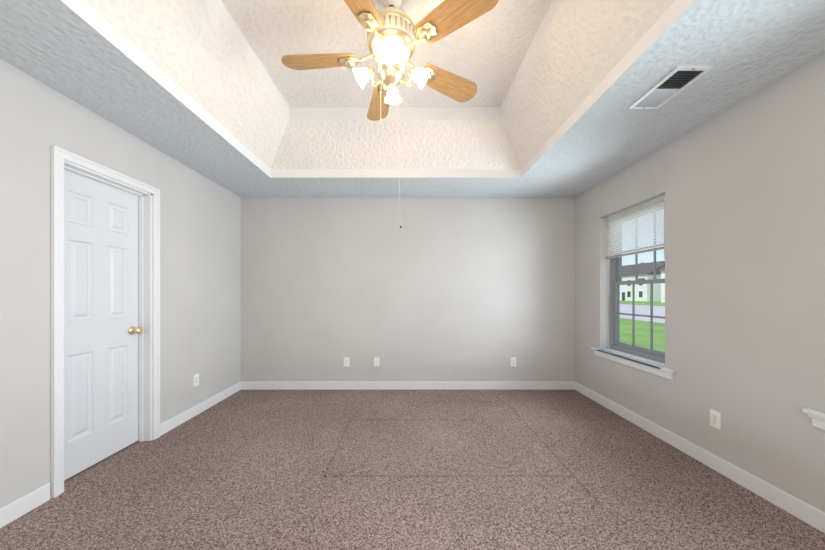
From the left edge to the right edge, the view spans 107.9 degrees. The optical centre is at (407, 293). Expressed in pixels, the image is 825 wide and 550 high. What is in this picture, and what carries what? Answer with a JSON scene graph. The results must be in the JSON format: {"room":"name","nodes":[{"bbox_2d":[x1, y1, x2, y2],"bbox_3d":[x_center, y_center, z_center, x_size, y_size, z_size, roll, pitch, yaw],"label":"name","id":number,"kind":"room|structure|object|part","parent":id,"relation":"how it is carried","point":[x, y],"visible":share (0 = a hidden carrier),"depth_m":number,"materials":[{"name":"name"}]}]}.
{"room":"empty bedroom","nodes":[
{"label":"empty bedroom","id":0,"kind":"room"},
{"bbox_2d":[0,59,240,507],"bbox_3d":[-2.221,-0.085,1.680,0.200,2.600,4.260,0,0,0],"label":"wall","id":1,"kind":"structure","parent":0,"point":[200,274],"depth_m":1.89,"materials":[{"name":"paint"}]},
{"bbox_2d":[64,169,138,479],"bbox_3d":[-2.228,0.197,2.163,0.035,2.013,0.618,0,0,0],"label":"door","id":2,"kind":"structure","parent":1,"relation":"in","point":[101,318],"depth_m":2.15,"materials":[{"name":"white wood"}]},
{"bbox_2d":[128,326,142,334],"bbox_3d":[-2.176,0.295,2.407,0.070,0.066,0.066,0,0,0],"label":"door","id":3,"kind":"structure","parent":2,"relation":"attached to","point":[132,330],"depth_m":2.40,"materials":[{"name":"gold metal"}]},
{"bbox_2d":[51,145,159,497],"bbox_3d":[-2.171,0.167,2.163,0.149,2.098,0.764,0,0,0],"label":"door frame","id":4,"kind":"structure","parent":1,"relation":"attached to","point":[59,155],"depth_m":2.24,"materials":[{"name":"white wood"}]},
{"bbox_2d":[0,382,240,527],"bbox_3d":[-2.114,1.165,1.680,0.014,0.102,4.232,0,0,0],"label":"baseboard","id":5,"kind":"structure","parent":1,"relation":"attached to","point":[21,506],"depth_m":1.75,"materials":[{"name":"white wood"}]},
{"bbox_2d":[194,373,198,386],"bbox_3d":[-2.116,0.866,3.007,0.010,0.115,0.070,0,0,0],"label":"electrical outlet","id":6,"kind":"object","parent":1,"relation":"attached to","point":[196,379],"visible":1,"depth_m":3.00,"materials":[{"name":"white plastic"}]},
{"bbox_2d":[241,197,574,380],"bbox_3d":[0.002,-0.085,3.910,4.646,2.600,0.200,0,0,0],"label":"wall","id":7,"kind":"structure","parent":0,"point":[457,289],"depth_m":3.81,"materials":[{"name":"paint"}]},
{"bbox_2d":[344,357,348,365],"bbox_3d":[-0.775,0.866,3.806,0.070,0.115,0.010,0,0,0],"label":"electrical outlet","id":8,"kind":"object","parent":7,"relation":"attached to","point":[346,361],"visible":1,"depth_m":3.80,"materials":[{"name":"white plastic"}]},
{"bbox_2d":[374,357,378,365],"bbox_3d":[-0.394,0.866,3.805,0.070,0.115,0.010,0,0,0],"label":"electrical outlet","id":9,"kind":"object","parent":7,"relation":"attached to","point":[376,361],"visible":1,"depth_m":3.80,"materials":[{"name":"white plastic"}]},
{"bbox_2d":[241,381,574,389],"bbox_3d":[0.002,1.165,3.804,4.246,0.102,0.014,0,0,0],"label":"baseboard","id":10,"kind":"structure","parent":7,"relation":"attached to","point":[407,385],"depth_m":3.80,"materials":[{"name":"white wood"}]},
{"bbox_2d":[511,357,515,365],"bbox_3d":[1.344,0.866,3.806,0.070,0.115,0.010,0,0,0],"label":"electrical outlet","id":11,"kind":"object","parent":7,"relation":"attached to","point":[513,361],"visible":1,"depth_m":3.80,"materials":[{"name":"white plastic"}]},
{"bbox_2d":[0,390,824,549],"bbox_3d":[0.002,1.274,1.680,4.646,0.122,4.660,0,0,0],"label":"floor","id":12,"kind":"structure","parent":0,"point":[243,470],"depth_m":1.89,"materials":[{"name":"brown carpet"}]},
{"bbox_2d":[0,0,824,196],"bbox_3d":[0.002,-1.496,1.680,4.646,0.543,4.660,0,0,0],"label":"ceiling","id":13,"kind":"structure","parent":0,"point":[218,92],"depth_m":2.08,"materials":[{"name":"white paint"}]},
{"bbox_2d":[281,0,498,227],"bbox_3d":[-0.137,-1.086,1.778,1.232,1.364,1.261,0,0,0],"label":"ceiling fan","id":14,"kind":"object","parent":13,"relation":"hanging from","point":[395,35],"visible":1,"depth_m":1.71,"materials":[{"name":"beige wood"}]},
{"bbox_3d":[-0.531,-1.391,1.797,0.445,0.043,0.162,0,0,4],"label":"blade","id":15,"kind":"part","parent":14,"relation":"part of","materials":[{"name":"brown wood"}]},
{"bbox_3d":[-0.260,-1.391,1.360,0.162,0.043,0.445,0,0,22],"label":"blade","id":16,"kind":"part","parent":14,"relation":"part of","materials":[{"name":"brown wood"}]},
{"bbox_3d":[-0.271,-1.266,1.765,0.104,0.106,0.110,0,0,0],"label":"lamp shade","id":17,"kind":"part","parent":14,"relation":"part of","materials":[{"name":"white glass"}]},
{"bbox_3d":[-0.187,-1.274,1.765,0.111,0.117,0.048,0,0,0],"label":"arm","id":18,"kind":"part","parent":14,"relation":"part of"},
{"bbox_3d":[-0.199,-1.391,2.190,0.162,0.043,0.445,0,0,-14],"label":"blade","id":19,"kind":"part","parent":14,"relation":"part of","materials":[{"name":"brown wood"}]},
{"bbox_3d":[-0.095,-1.266,1.589,0.110,0.106,0.104,0,0,0],"label":"lamp shade","id":20,"kind":"part","parent":14,"relation":"part of","materials":[{"name":"white glass"}]},
{"bbox_3d":[-0.095,-1.289,1.609,0.035,0.039,0.043,0,0,0],"label":"bulb","id":21,"kind":"part","parent":14,"relation":"part of","materials":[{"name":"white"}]},
{"bbox_3d":[-0.095,-1.274,1.673,0.048,0.117,0.111,0,0,0],"label":"arm","id":22,"kind":"part","parent":14,"relation":"part of"},
{"bbox_3d":[-0.102,-0.857,1.833,0.131,0.905,0.040,0,0,0],"label":"pull chain","id":23,"kind":"part","parent":14,"relation":"part of","materials":[{"name":"silver metal"}]},
{"bbox_3d":[-0.095,-1.274,1.857,0.048,0.117,0.111,0,0,0],"label":"arm","id":24,"kind":"part","parent":14,"relation":"part of"},
{"bbox_3d":[-0.095,-1.266,1.940,0.110,0.106,0.104,0,0,0],"label":"lamp shade","id":25,"kind":"part","parent":14,"relation":"part of","materials":[{"name":"white glass"}]},
{"bbox_3d":[-0.003,-1.274,1.765,0.111,0.117,0.048,0,0,0],"label":"arm","id":26,"kind":"part","parent":14,"relation":"part of"},
{"bbox_3d":[0.081,-1.266,1.765,0.104,0.106,0.110,0,0,0],"label":"lamp shade","id":27,"kind":"part","parent":14,"relation":"part of","materials":[{"name":"white glass"}]},
{"bbox_3d":[0.277,-1.391,1.996,0.445,0.043,0.162,0,0,-32],"label":"blade","id":28,"kind":"part","parent":14,"relation":"part of","materials":[{"name":"brown wood"}]},
{"bbox_3d":[0.239,-1.391,1.483,0.445,0.043,0.162,0,0,40],"label":"blade","id":29,"kind":"part","parent":14,"relation":"part of","materials":[{"name":"brown wood"}]},
{"bbox_2d":[629,66,712,108],"bbox_3d":[1.545,-1.216,1.790,0.190,0.016,0.357,0,0,0],"label":"return air vent","id":30,"kind":"object","parent":13,"relation":"attached to","point":[671,84],"visible":1,"depth_m":1.76,"materials":[{"name":"silver metal"}]},
{"bbox_2d":[575,53,824,512],"bbox_3d":[2.225,-0.085,1.680,0.200,2.600,4.260,0,0,0],"label":"wall","id":31,"kind":"structure","parent":0,"point":[740,186],"depth_m":1.93,"materials":[{"name":"paint"}]},
{"bbox_2d":[591,347,675,379],"bbox_3d":[2.164,0.648,2.895,0.148,0.085,1.036,0,0,0],"label":"window sill","id":32,"kind":"structure","parent":31,"relation":"in","point":[648,365],"depth_m":2.77,"materials":[{"name":"white wood"}]},
{"bbox_2d":[610,201,664,362],"bbox_3d":[2.274,-0.114,2.895,0.072,1.458,0.836,0,0,0],"label":"window","id":33,"kind":"structure","parent":31,"relation":"in","point":[616,281],"depth_m":3.01,"materials":[{"name":"grey plastic"}]},
{"bbox_2d":[606,195,664,258],"bbox_3d":[2.191,-0.416,2.895,0.036,0.848,0.812,0,0,0],"label":"window blind","id":34,"kind":"object","parent":33,"relation":"attached to","point":[647,204],"visible":0.81,"depth_m":2.85,"materials":[{"name":"beige plastic"}]},
{"bbox_2d":[575,382,824,532],"bbox_3d":[2.118,1.165,1.680,0.014,0.102,4.232,0,0,0],"label":"baseboard","id":35,"kind":"structure","parent":31,"relation":"attached to","point":[814,517],"depth_m":1.99,"materials":[{"name":"white wood"}]},
{"bbox_2d":[710,409,720,429],"bbox_3d":[2.120,0.866,2.068,0.010,0.115,0.070,0,0,0],"label":"electrical outlet","id":36,"kind":"object","parent":31,"relation":"attached to","point":[715,419],"visible":1,"depth_m":2.06,"materials":[{"name":"white plastic"}]},
{"bbox_2d":[802,408,824,429],"bbox_3d":[2.164,0.648,1.073,0.148,0.085,1.035,0,0,0],"label":"window sill","id":37,"kind":"structure","parent":31,"relation":"in","point":[818,418],"depth_m":1.54,"materials":[{"name":"white wood"}]},
{"label":"outside","id":38,"kind":"structure","parent":0,"visible":0},
{"bbox_2d":[620,301,664,351],"bbox_3d":[90.000,1.765,70.000,340.000,0.001,380.000,0,0,0],"label":"lawn","id":39,"kind":"structure","parent":38,"point":[657,341],"depth_m":14.01,"materials":[{"name":"green plant"}]},
{"bbox_2d":[620,261,664,300],"bbox_3d":[60.000,-3.006,76.000,12.525,9.500,15.371,0,0,0],"label":"house","id":40,"kind":"structure","parent":39,"relation":"on","point":[649,270],"depth_m":71.12,"materials":[{"name":"white"}]},
{"bbox_2d":[658,267,664,302],"bbox_3d":[56.000,-3.006,52.000,11.800,9.500,15.800,0,0,-7],"label":"house","id":41,"kind":"structure","parent":39,"relation":"on","point":[662,270],"depth_m":58.47,"materials":[{"name":"white"}]},
{"bbox_2d":[620,304,664,322],"bbox_3d":[28.500,1.746,70.000,31.000,0.001,260.000,0,0,0],"label":"street","id":42,"kind":"structure","parent":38,"point":[658,310],"depth_m":29.42,"materials":[{"name":"concrete"}]}
]}

